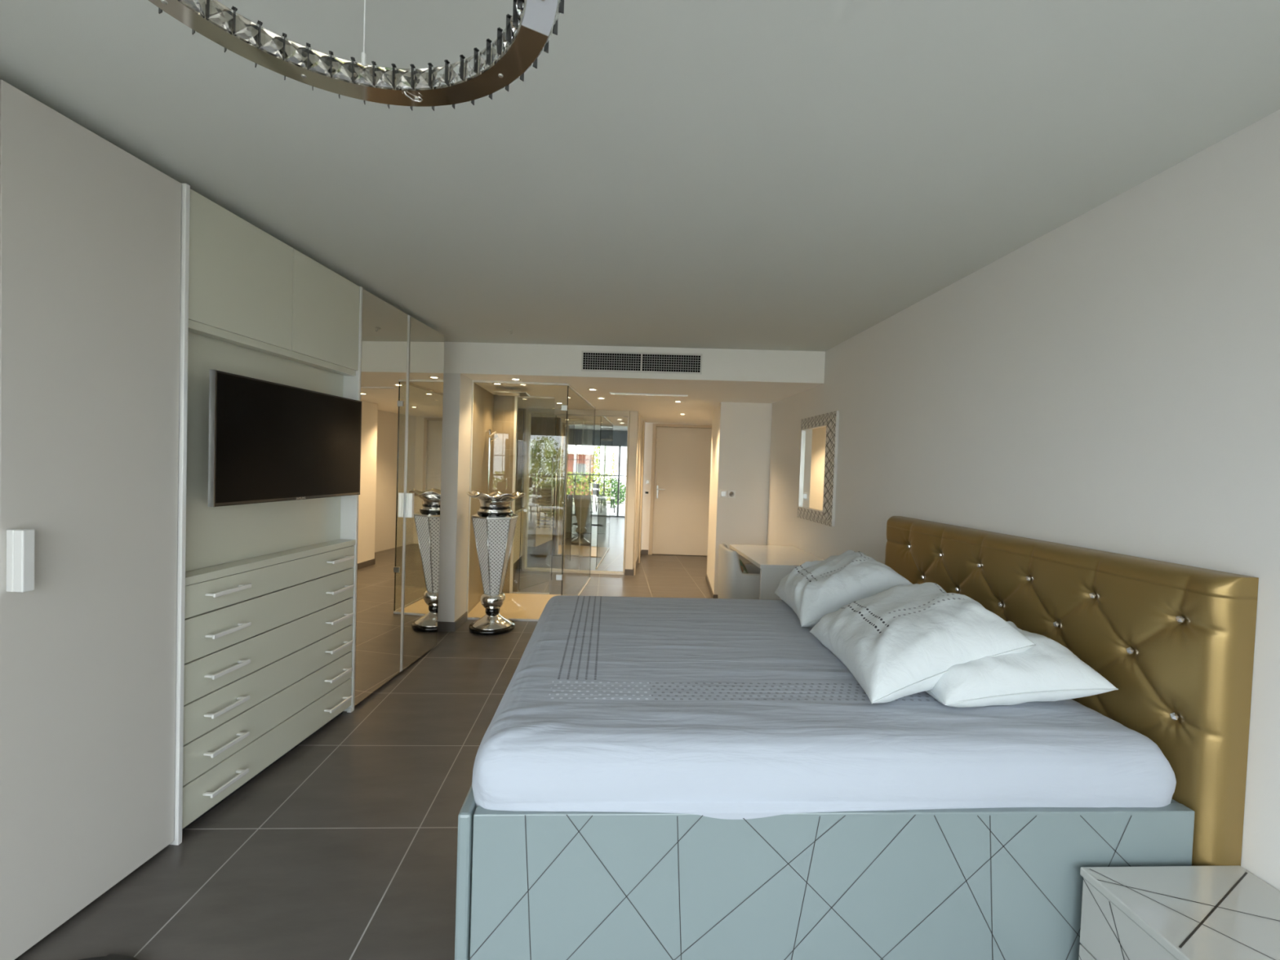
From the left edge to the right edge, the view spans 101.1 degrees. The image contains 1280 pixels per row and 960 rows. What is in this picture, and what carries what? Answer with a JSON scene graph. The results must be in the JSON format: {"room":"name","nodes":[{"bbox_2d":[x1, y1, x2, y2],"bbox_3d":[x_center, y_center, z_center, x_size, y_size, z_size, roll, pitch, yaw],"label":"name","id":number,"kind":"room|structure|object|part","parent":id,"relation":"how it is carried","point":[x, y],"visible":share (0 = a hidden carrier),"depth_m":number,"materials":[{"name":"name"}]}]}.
{"room":"bedroom","nodes":[
{"label":"bedroom","id":0,"kind":"room"},
{"bbox_2d":[14,554,711,959],"bbox_3d":[-0.743,1.350,4.342,5.500,0.120,9.920,2,1,-3],"label":"floor","id":1,"kind":"structure","parent":0,"point":[344,847],"depth_m":1.95,"materials":[{"name":"tile"}]},
{"bbox_2d":[0,79,181,959],"bbox_3d":[-1.932,0.137,1.641,0.648,2.357,0.497,2,1,4],"label":"wardrobe","id":2,"kind":"object","parent":1,"relation":"on","point":[91,231],"visible":1,"depth_m":1.56,"materials":[{"name":"white paint"}]},
{"bbox_3d":[-1.648,0.214,1.403,0.048,0.165,0.028,2,1,4],"label":"handle","id":3,"kind":"part","parent":2,"relation":"part of","materials":[{"name":"white"}]},
{"bbox_2d":[79,953,138,959],"bbox_3d":[-1.478,1.317,1.406,0.260,0.040,0.104,2,1,-5],"label":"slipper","id":4,"kind":"object","parent":1,"relation":"on","point":[112,956],"visible":1,"depth_m":1.44,"materials":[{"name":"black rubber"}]},
{"bbox_2d":[168,183,190,844],"bbox_3d":[-1.932,0.129,1.900,0.613,2.360,0.017,2,1,4],"label":"panel","id":5,"kind":"object","parent":1,"relation":"on","point":[185,188],"visible":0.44,"depth_m":1.88,"materials":[{"name":"white wood"}]},
{"bbox_2d":[182,538,355,831],"bbox_3d":[-1.897,0.815,2.438,0.624,0.966,1.026,2,1,4],"label":"dresser","id":6,"kind":"object","parent":1,"relation":"on","point":[268,637],"visible":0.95,"depth_m":2.27,"materials":[{"name":"grey wood"}]},
{"bbox_3d":[-1.641,1.200,2.091,0.044,0.016,0.175,2,1,4],"label":"handle","id":7,"kind":"part","parent":6,"relation":"part of","materials":[{"name":"white metal"}]},
{"bbox_3d":[-1.636,1.045,2.087,0.044,0.016,0.175,2,1,4],"label":"handle","id":8,"kind":"part","parent":6,"relation":"part of","materials":[{"name":"white metal"}]},
{"bbox_3d":[-1.631,0.895,2.083,0.044,0.016,0.175,2,1,4],"label":"handle","id":9,"kind":"part","parent":6,"relation":"part of","materials":[{"name":"white metal"}]},
{"bbox_3d":[-1.626,0.745,2.080,0.044,0.016,0.175,2,1,4],"label":"handle","id":10,"kind":"part","parent":6,"relation":"part of","materials":[{"name":"white metal"}]},
{"bbox_3d":[-1.621,0.591,2.076,0.044,0.016,0.175,2,1,4],"label":"handle","id":11,"kind":"part","parent":6,"relation":"part of","materials":[{"name":"white metal"}]},
{"bbox_3d":[-1.615,0.433,2.072,0.044,0.016,0.175,2,1,4],"label":"handle","id":12,"kind":"part","parent":6,"relation":"part of","materials":[{"name":"white metal"}]},
{"bbox_2d":[185,331,343,571],"bbox_3d":[-1.692,-0.128,2.403,0.020,0.933,1.027,2,1,4],"label":"panel","id":13,"kind":"object","parent":6,"relation":"on","point":[215,535],"visible":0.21,"depth_m":2.23,"materials":[{"name":"beige paint"}]},
{"bbox_2d":[207,369,362,506],"bbox_3d":[-1.600,-0.163,2.373,0.164,0.500,0.901,2,1,4],"label":"television","id":14,"kind":"object","parent":13,"relation":"attached to","point":[269,442],"visible":1,"depth_m":2.22,"materials":[{"name":"black glass screen"},{"name":"black plastic"},{"name":"silver metal"}]},
{"bbox_3d":[-1.560,-0.151,1.921,0.022,0.500,0.004,2,1,4],"label":"trim","id":15,"kind":"part","parent":14,"relation":"part of","materials":[{"name":"silver metal"}]},
{"bbox_3d":[-1.502,-0.171,2.816,0.022,0.500,0.004,2,1,4],"label":"trim","id":16,"kind":"part","parent":14,"relation":"part of","materials":[{"name":"silver metal"}]},
{"bbox_3d":[-1.651,1.191,2.430,0.020,0.153,1.021,2,1,4],"label":"drawer","id":17,"kind":"part","parent":6,"relation":"part of","materials":[{"name":"beige paint"}]},
{"bbox_3d":[-1.646,1.036,2.426,0.020,0.145,1.021,2,1,4],"label":"drawer","id":18,"kind":"part","parent":6,"relation":"part of","materials":[{"name":"beige paint"}]},
{"bbox_3d":[-1.641,0.887,2.423,0.020,0.143,1.021,2,1,4],"label":"drawer","id":19,"kind":"part","parent":6,"relation":"part of","materials":[{"name":"beige paint"}]},
{"bbox_3d":[-1.636,0.736,2.419,0.020,0.147,1.021,2,1,4],"label":"drawer","id":20,"kind":"part","parent":6,"relation":"part of","materials":[{"name":"beige paint"}]},
{"bbox_3d":[-1.631,0.578,2.415,0.020,0.159,1.021,2,1,4],"label":"drawer","id":21,"kind":"part","parent":6,"relation":"part of","materials":[{"name":"beige paint"}]},
{"bbox_3d":[-1.626,0.433,2.412,0.020,0.118,1.021,2,1,4],"label":"drawer","id":22,"kind":"part","parent":6,"relation":"part of","materials":[{"name":"beige paint"}]},
{"bbox_3d":[-1.596,1.184,2.786,0.044,0.016,0.175,2,1,4],"label":"handle","id":23,"kind":"part","parent":6,"relation":"part of","materials":[{"name":"white metal"}]},
{"bbox_3d":[-1.591,1.029,2.783,0.044,0.016,0.175,2,1,4],"label":"handle","id":24,"kind":"part","parent":6,"relation":"part of","materials":[{"name":"white metal"}]},
{"bbox_3d":[-1.586,0.880,2.779,0.044,0.016,0.175,2,1,4],"label":"handle","id":25,"kind":"part","parent":6,"relation":"part of","materials":[{"name":"white metal"}]},
{"bbox_3d":[-1.581,0.729,2.775,0.044,0.016,0.175,2,1,4],"label":"handle","id":26,"kind":"part","parent":6,"relation":"part of","materials":[{"name":"white metal"}]},
{"bbox_3d":[-1.576,0.575,2.771,0.044,0.016,0.175,2,1,4],"label":"handle","id":27,"kind":"part","parent":6,"relation":"part of","materials":[{"name":"white metal"}]},
{"bbox_3d":[-1.571,0.417,2.768,0.044,0.016,0.175,2,1,4],"label":"handle","id":28,"kind":"part","parent":6,"relation":"part of","materials":[{"name":"white metal"}]},
{"bbox_2d":[340,286,362,712],"bbox_3d":[-1.870,0.106,2.939,0.604,2.360,0.030,2,1,4],"label":"panel","id":29,"kind":"object","parent":1,"relation":"on","point":[351,384],"visible":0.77,"depth_m":2.92,"materials":[{"name":"white"}]},
{"bbox_2d":[188,188,359,376],"bbox_3d":[-1.864,-0.814,2.400,0.580,0.489,1.026,2,1,4],"label":"upper cabinet","id":30,"kind":"object","parent":29,"relation":"attached to","point":[248,288],"visible":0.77,"depth_m":2.23,"materials":[{"name":"white paint"}]},
{"bbox_3d":[-1.601,-0.813,2.130,0.020,0.460,0.520,2,1,4],"label":"door","id":31,"kind":"part","parent":30,"relation":"part of","materials":[{"name":"beige paint"}]},
{"bbox_3d":[-1.568,-0.825,2.643,0.020,0.460,0.500,2,1,4],"label":"door","id":32,"kind":"part","parent":30,"relation":"part of","materials":[{"name":"beige paint"}]},
{"bbox_2d":[354,288,444,706],"bbox_3d":[-1.813,0.096,3.477,0.648,2.357,1.044,2,1,4],"label":"wardrobe","id":33,"kind":"object","parent":1,"relation":"on","point":[402,358],"visible":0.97,"depth_m":3.35,"materials":[{"name":"white paint"}]},
{"bbox_2d":[354,288,407,706],"bbox_3d":[-1.557,0.103,3.187,0.004,2.335,0.491,2,1,4],"label":"mirror","id":34,"kind":"object","parent":33,"relation":"on","point":[382,503],"depth_m":3.17,"materials":[{"name":"brown mirror"}]},
{"bbox_3d":[-1.533,0.090,3.726,0.016,2.339,0.510,2,1,4],"label":"door","id":35,"kind":"part","parent":33,"relation":"part of","materials":[{"name":"silver metal"}]},
{"bbox_3d":[-1.516,0.166,3.467,0.048,0.162,0.028,2,1,4],"label":"handle","id":36,"kind":"part","parent":33,"relation":"part of","materials":[{"name":"white metal"}]},
{"bbox_2d":[402,316,444,670],"bbox_3d":[-1.522,0.091,3.725,0.004,2.335,0.506,2,1,4],"label":"mirror","id":37,"kind":"object","parent":33,"relation":"attached to","point":[426,356],"depth_m":3.70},
{"bbox_2d":[437,373,472,622],"bbox_3d":[-1.991,0.172,4.514,0.955,2.144,0.325,2,1,-3],"label":"wall pier","id":38,"kind":"object","parent":1,"relation":"on","point":[457,387],"visible":0.36,"depth_m":4.39,"materials":[{"name":"white paint"}]},
{"bbox_2d":[437,611,467,631],"bbox_3d":[-1.869,1.210,4.538,0.666,0.075,0.331,2,1,-3],"label":"baseboard","id":39,"kind":"object","parent":38,"relation":"attached to","point":[442,625],"visible":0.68,"depth_m":4.39,"materials":[{"name":"tile"}]},
{"bbox_2d":[466,490,524,635],"bbox_3d":[-1.240,0.684,4.482,0.478,1.171,0.476,2,1,-3],"label":"floor vase","id":40,"kind":"object","parent":1,"relation":"on","point":[494,525],"visible":1,"depth_m":4.39,"materials":[{"name":"silver metal"}]},
{"bbox_3d":[-1.242,0.638,4.485,0.361,0.658,0.384,2,1,-3],"label":"frame","id":41,"kind":"part","parent":40,"relation":"part of","materials":[{"name":"silver metal"}]},
{"bbox_2d":[466,490,524,507],"bbox_3d":[-1.222,0.163,4.469,0.478,0.127,0.476,2,1,-3],"label":"bowl","id":42,"kind":"object","parent":40,"relation":"on","point":[495,499],"depth_m":4.36,"materials":[{"name":"silver metal"}]},
{"bbox_2d":[466,379,567,621],"bbox_3d":[-1.104,0.196,4.721,0.853,2.143,0.022,2,1,-1],"label":"glass screen","id":43,"kind":"object","parent":1,"relation":"on","point":[563,407],"visible":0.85,"depth_m":4.70,"materials":[{"name":"black"}]},
{"bbox_2d":[467,593,576,618],"bbox_3d":[-1.138,1.249,5.229,0.944,0.012,0.970,2,1,-3],"label":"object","id":44,"kind":"structure","parent":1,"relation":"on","point":[516,606],"depth_m":5.15,"materials":[{"name":"stone"}]},
{"bbox_2d":[509,395,555,594],"bbox_3d":[-1.167,0.170,5.707,0.424,2.143,0.050,2,1,-1],"label":"glass screen","id":45,"kind":"object","parent":1,"relation":"on","point":[516,397],"visible":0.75,"depth_m":5.68,"materials":[{"name":"black"}]},
{"bbox_3d":[-1.165,0.170,5.707,0.416,2.107,0.008,2,1,-1],"label":"pane","id":46,"kind":"part","parent":45,"relation":"part of","materials":[{"name":"clear glass"}]},
{"bbox_2d":[517,409,556,591],"bbox_3d":[-1.151,0.234,6.013,0.050,2.000,0.636,3,2,25],"label":"glass shower door","id":47,"kind":"structure","parent":1,"relation":"on","point":[553,494],"depth_m":6.07,"materials":[{"name":"black"}]},
{"bbox_3d":[-1.040,0.183,6.235,0.038,0.200,0.015,3,2,25],"label":"handle","id":48,"kind":"part","parent":47,"relation":"part of","materials":[{"name":"silver metal"}]},
{"bbox_2d":[521,408,630,574],"bbox_3d":[-0.844,0.150,6.953,1.358,2.143,0.133,2,1,2],"label":"sliding glass door","id":49,"kind":"structure","parent":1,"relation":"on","point":[611,435],"depth_m":6.93,"materials":[{"name":"clear glass"}]},
{"bbox_3d":[-1.125,0.159,6.975,0.713,2.041,0.016,2,1,2],"label":"sliding door","id":50,"kind":"part","parent":49,"relation":"part of","materials":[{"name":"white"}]},
{"bbox_2d":[526,414,582,569],"bbox_3d":[-1.122,0.159,6.965,0.699,2.026,0.004,2,1,2],"label":"mirror","id":51,"kind":"object","parent":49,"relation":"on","point":[541,427],"depth_m":6.96,"materials":[{"name":"clear mirror"}]},
{"bbox_3d":[-0.481,0.182,6.919,0.592,2.041,0.016,2,1,2],"label":"sliding door","id":52,"kind":"part","parent":49,"relation":"part of","materials":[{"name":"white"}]},
{"bbox_2d":[579,415,627,571],"bbox_3d":[-0.479,0.182,6.909,0.578,2.026,0.004,2,1,2],"label":"mirror","id":53,"kind":"object","parent":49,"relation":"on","point":[610,463],"depth_m":6.91,"materials":[{"name":"clear mirror"}]},
{"bbox_2d":[561,383,595,595],"bbox_3d":[-0.636,0.188,5.663,0.021,2.143,1.845,2,1,3],"label":"glass screen","id":54,"kind":"object","parent":1,"relation":"on","point":[571,387],"visible":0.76,"depth_m":5.15,"materials":[{"name":"black"}]},
{"bbox_2d":[717,542,759,599],"bbox_3d":[0.884,0.944,4.253,0.484,0.805,0.490,2,1,-3],"label":"tub chair","id":55,"kind":"object","parent":1,"relation":"on","point":[733,584],"visible":0.35,"depth_m":4.02,"materials":[{"name":"white"}]},
{"bbox_2d":[738,558,748,573],"bbox_3d":[0.810,0.746,4.244,0.149,0.286,0.310,2,1,-6],"label":"cushion","id":56,"kind":"object","parent":55,"relation":"on","point":[744,569],"visible":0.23,"depth_m":4.12,"materials":[{"name":"fabric"}]},
{"bbox_2d":[729,544,824,599],"bbox_3d":[1.125,0.980,4.325,0.593,0.745,0.985,2,1,-3],"label":"desk","id":57,"kind":"object","parent":1,"relation":"on","point":[775,562],"visible":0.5,"depth_m":4.05,"materials":[{"name":"white wood"}]},
{"bbox_3d":[1.101,0.983,4.800,0.580,0.714,0.025,2,1,-3],"label":"panel","id":58,"kind":"part","parent":57,"relation":"part of","materials":[{"name":"white wood"}]},
{"bbox_3d":[1.155,1.008,3.852,0.580,0.714,0.025,2,1,-3],"label":"panel","id":59,"kind":"part","parent":57,"relation":"part of","materials":[{"name":"white wood"}]},
{"bbox_2d":[454,785,1195,959],"bbox_3d":[0.463,1.109,2.174,1.941,0.549,1.631,2,1,-3],"label":"bed","id":60,"kind":"object","parent":1,"relation":"on","point":[996,883],"visible":0.41,"depth_m":1.35,"materials":[{"name":"grey paint"}]},
{"bbox_3d":[-0.489,1.068,2.120,0.033,0.529,1.630,2,1,-3],"label":"foot panel","id":61,"kind":"part","parent":60,"relation":"part of","materials":[{"name":"grey paint"}]},
{"bbox_2d":[471,595,1176,819],"bbox_3d":[0.482,0.774,2.167,1.935,0.226,1.638,2,1,-3],"label":"mattress","id":62,"kind":"object","parent":60,"relation":"on","point":[726,708],"visible":0.69,"depth_m":1.44,"materials":[{"name":"white fabric"}]},
{"bbox_2d":[773,550,912,626],"bbox_3d":[0.986,0.515,2.635,0.577,0.302,0.618,2,1,-3],"label":"pillow","id":63,"kind":"object","parent":62,"relation":"on","point":[815,589],"visible":0.8,"depth_m":2.42,"materials":[{"name":"white fabric"}]},
{"bbox_2d":[809,582,1035,703],"bbox_3d":[0.989,0.543,1.925,0.634,0.283,0.699,2,1,-3],"label":"pillow","id":64,"kind":"object","parent":62,"relation":"on","point":[897,642],"visible":0.94,"depth_m":1.71,"materials":[{"name":"white fabric"}]},
{"bbox_2d":[925,621,1118,707],"bbox_3d":[1.158,0.593,1.882,0.529,0.195,0.628,2,1,-3],"label":"pillow","id":65,"kind":"object","parent":62,"relation":"on","point":[1046,671],"visible":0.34,"depth_m":1.61,"materials":[{"name":"white fabric"}]},
{"bbox_2d":[884,515,1258,866],"bbox_3d":[1.498,0.823,2.236,0.100,1.185,1.700,2,1,-3],"label":"headboard","id":66,"kind":"object","parent":60,"relation":"attached to","point":[1176,642],"visible":0.42,"depth_m":1.55,"materials":[{"name":"gold leather"}]},
{"bbox_3d":[1.417,1.130,2.229,0.030,0.527,1.558,2,1,-3],"label":"head rail","id":67,"kind":"part","parent":60,"relation":"part of","materials":[{"name":"grey paint"}]},
{"bbox_2d":[1078,865,1279,959],"bbox_3d":[1.372,1.228,1.165,0.445,0.421,0.448,2,1,-3],"label":"nightstand","id":68,"kind":"object","parent":1,"relation":"on","point":[1207,912],"visible":1,"depth_m":1.26,"materials":[{"name":"grey wood"}]},
{"bbox_3d":[1.162,1.306,1.156,0.019,0.183,0.438,2,1,-3],"label":"drawer","id":69,"kind":"part","parent":68,"relation":"part of","materials":[{"name":"grey wood"}]},
{"bbox_3d":[1.168,1.123,1.152,0.019,0.172,0.438,2,1,-3],"label":"drawer","id":70,"kind":"part","parent":68,"relation":"part of","materials":[{"name":"grey wood"}]},
{"bbox_2d":[467,382,493,613],"bbox_3d":[-1.942,0.156,5.208,0.730,2.144,1.054,2,1,-3],"label":"wall","id":71,"kind":"structure","parent":0,"point":[483,400],"depth_m":5.12,"materials":[{"name":"beige paint"}]},
{"bbox_2d":[485,429,500,493],"bbox_3d":[-1.506,-0.112,5.372,0.142,0.800,0.240,2,1,-3],"label":"shower mixer","id":72,"kind":"object","parent":71,"relation":"attached to","point":[494,436],"visible":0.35,"depth_m":5.36,"materials":[{"name":"silver metal"}]},
{"bbox_2d":[491,394,515,593],"bbox_3d":[-1.493,0.158,5.721,0.224,2.144,0.080,2,1,-3],"label":"wall","id":73,"kind":"structure","parent":0,"point":[504,406],"depth_m":5.67,"materials":[{"name":"beige paint"}]},
{"bbox_2d":[513,408,525,568],"bbox_3d":[-1.266,0.131,7.138,2.180,2.144,0.200,2,1,2],"label":"wall","id":74,"kind":"structure","parent":0,"point":[521,434],"depth_m":7.04,"materials":[{"name":"beige paint"}]},
{"bbox_2d":[534,472,553,531],"bbox_3d":[-1.252,0.285,6.868,0.221,0.750,0.075,2,1,2],"label":"towel radiator","id":75,"kind":"object","parent":74,"relation":"attached to","point":[536,475],"visible":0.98,"depth_m":6.84,"materials":[{"name":"silver metal"}]},
{"bbox_3d":[-1.353,0.282,6.855,0.021,0.750,0.022,2,1,2],"label":"rail post","id":76,"kind":"part","parent":75,"relation":"part of","materials":[{"name":"silver metal"}]},
{"bbox_3d":[-1.153,0.289,6.847,0.021,0.750,0.022,2,1,2],"label":"rail post","id":77,"kind":"part","parent":75,"relation":"part of","materials":[{"name":"silver metal"}]},
{"bbox_2d":[443,342,825,424],"bbox_3d":[-0.649,-1.098,6.680,5.200,0.376,5.134,2,1,-3],"label":"ceiling","id":78,"kind":"structure","parent":0,"point":[727,375],"depth_m":4.35,"materials":[{"name":"white paint"}]},
{"bbox_2d":[492,388,529,396],"bbox_3d":[-1.249,-0.862,5.137,0.320,0.058,0.240,2,1,-3],"label":"shower head","id":79,"kind":"object","parent":78,"relation":"attached to","point":[511,393],"visible":1,"depth_m":5.09},
{"bbox_2d":[510,377,520,380],"bbox_3d":[-1.072,-0.868,4.545,0.092,0.006,0.092,2,1,-3],"label":"recessed light","id":80,"kind":"object","parent":78,"relation":"in","point":[513,379],"visible":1,"depth_m":4.53,"materials":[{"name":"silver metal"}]},
{"bbox_2d":[581,351,702,373],"bbox_3d":[0.012,-0.958,4.294,0.984,0.164,0.008,2,1,2],"label":"ceiling vent","id":81,"kind":"object","parent":78,"relation":"in","point":[591,361],"visible":1,"depth_m":4.29,"materials":[{"name":"grey metal"}]},
{"bbox_2d":[609,392,688,396],"bbox_3d":[0.087,-0.842,5.200,0.773,0.013,0.055,2,1,0],"label":"linear air slot","id":82,"kind":"object","parent":78,"relation":"attached to","point":[624,393],"visible":1,"depth_m":5.17,"materials":[{"name":"white metal"}]},
{"bbox_2d":[625,410,644,569],"bbox_3d":[-0.075,0.157,7.682,0.139,2.144,1.635,2,1,4],"label":"wall","id":83,"kind":"structure","parent":0,"point":[634,415],"depth_m":6.88,"materials":[{"name":"white paint"}]},
{"bbox_2d":[624,549,648,575],"bbox_3d":[-0.030,1.191,7.723,0.116,0.080,1.712,2,1,7],"label":"baseboard","id":84,"kind":"structure","parent":83,"relation":"attached to","point":[643,552],"depth_m":7.34,"materials":[{"name":"tile"}]},
{"bbox_2d":[633,414,644,575],"bbox_3d":[-0.006,0.190,7.361,0.020,2.100,0.945,2,1,4],"label":"trim","id":85,"kind":"structure","parent":83,"relation":"attached to","point":[639,419],"depth_m":6.92,"materials":[{"name":"beige paint"}]},
{"bbox_2d":[0,0,1279,351],"bbox_3d":[-0.597,-1.108,1.931,4.760,0.120,5.220,2,1,-3],"label":"ceiling","id":86,"kind":"structure","parent":0,"point":[761,175],"depth_m":1.56,"materials":[{"name":"white paint"}]},
{"bbox_2d":[148,0,564,111],"bbox_3d":[-0.398,-0.832,0.635,0.624,0.354,0.625,2,1,-3],"label":"pendant lamp","id":87,"kind":"object","parent":86,"relation":"hanging from","point":[532,23],"visible":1,"depth_m":0.85,"materials":[{"name":"silver metal"}]},
{"bbox_2d":[521,0,557,35],"bbox_3d":[-0.372,-0.659,0.524,0.604,0.004,0.365,2,1,-15],"label":"diffuser","id":88,"kind":"object","parent":87,"relation":"attached to","point":[540,18],"depth_m":0.75,"materials":[{"name":"grey plastic"}]},
{"bbox_2d":[640,422,711,551],"bbox_3d":[0.701,0.158,8.706,1.812,2.144,0.300,2,1,0],"label":"wall","id":89,"kind":"structure","parent":0,"point":[648,426],"depth_m":8.55,"materials":[{"name":"white paint"}]},
{"bbox_2d":[644,489,649,495],"bbox_3d":[0.110,0.204,8.547,0.088,0.088,0.011,2,1,-1],"label":"thermostat","id":90,"kind":"object","parent":89,"relation":"attached to","point":[646,492],"visible":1,"depth_m":8.54,"materials":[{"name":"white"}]},
{"bbox_2d":[644,479,650,484],"bbox_3d":[0.122,0.032,8.542,0.088,0.088,0.013,2,1,0],"label":"wall switch","id":91,"kind":"object","parent":89,"relation":"attached to","point":[647,482],"visible":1,"depth_m":8.54,"materials":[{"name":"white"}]},
{"bbox_2d":[648,423,711,555],"bbox_3d":[0.710,0.169,8.565,1.075,2.130,0.042,2,1,0],"label":"trim","id":92,"kind":"structure","parent":89,"relation":"attached to","point":[654,431],"depth_m":8.53,"materials":[{"name":"beige paint"}]},
{"bbox_2d":[652,426,711,555],"bbox_3d":[0.712,0.187,8.572,0.960,2.077,0.109,2,1,0],"label":"door","id":93,"kind":"structure","parent":89,"relation":"in","point":[682,464],"depth_m":8.59,"materials":[{"name":"paint"}]},
{"bbox_3d":[0.334,0.197,8.550,0.135,0.210,0.068,2,1,0],"label":"handle","id":94,"kind":"part","parent":93,"relation":"part of","materials":[{"name":"silver metal"}]},
{"bbox_2d":[706,402,772,594],"bbox_3d":[1.218,0.236,6.237,0.710,2.144,1.188,2,1,3],"label":"wall pillar","id":95,"kind":"structure","parent":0,"point":[741,432],"depth_m":5.65,"materials":[{"name":"white paint"}]},
{"bbox_2d":[705,573,717,598],"bbox_3d":[1.031,1.266,6.217,0.550,0.075,1.174,2,1,-3],"label":"baseboard","id":96,"kind":"structure","parent":95,"relation":"attached to","point":[713,596],"depth_m":6.06,"materials":[{"name":"tile"}]},
{"bbox_2d":[719,489,727,497],"bbox_3d":[0.895,0.148,5.653,0.082,0.082,0.013,2,1,1],"label":"wall switch","id":97,"kind":"object","parent":95,"relation":"attached to","point":[723,493],"visible":1,"depth_m":5.65,"materials":[{"name":"white plastic"}]},
{"bbox_2d":[727,489,735,497],"bbox_3d":[0.981,0.151,5.650,0.082,0.082,0.014,2,1,2],"label":"wall socket","id":98,"kind":"object","parent":95,"relation":"attached to","point":[731,494],"visible":1,"depth_m":5.65,"materials":[{"name":"white plastic"}]},
{"bbox_2d":[766,109,1279,890],"bbox_3d":[1.630,0.211,2.562,0.160,2.400,6.160,2,1,-3],"label":"wall","id":99,"kind":"structure","parent":0,"point":[1109,381],"depth_m":1.81,"materials":[{"name":"white paint"}]},
{"bbox_2d":[797,410,839,526],"bbox_3d":[1.432,-0.093,4.322,0.052,0.870,0.730,2,1,-3],"label":"wall mirror","id":100,"kind":"object","parent":99,"relation":"attached to","point":[819,440],"visible":1,"depth_m":4.21,"materials":[{"name":"silver metal"}]},
{"bbox_3d":[1.427,-0.094,4.321,0.006,0.666,0.526,2,1,-3],"label":"glass","id":101,"kind":"part","parent":100,"relation":"part of","materials":[{"name":"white mirror"}]},
{"bbox_3d":[-2.261,0.111,6.604,0.250,2.144,1.769,2,1,-3],"label":"wall","id":102,"kind":"structure","parent":0,"visible":0},
{"bbox_2d":[513,506,525,563],"bbox_3d":[-1.776,0.523,6.226,0.700,0.851,0.820,2,1,-3],"label":"vanity cabinet","id":103,"kind":"object","parent":102,"relation":"attached to","point":[517,553],"visible":0.05,"depth_m":6.32,"materials":[{"name":"beige wood"}]},
{"bbox_2d":[515,506,525,514],"bbox_3d":[-1.771,0.351,6.221,0.700,0.034,0.820,2,1,-3],"label":"countertop","id":104,"kind":"structure","parent":103,"relation":"on","point":[517,508],"depth_m":6.37,"materials":[{"name":"grey stone"}]}
]}

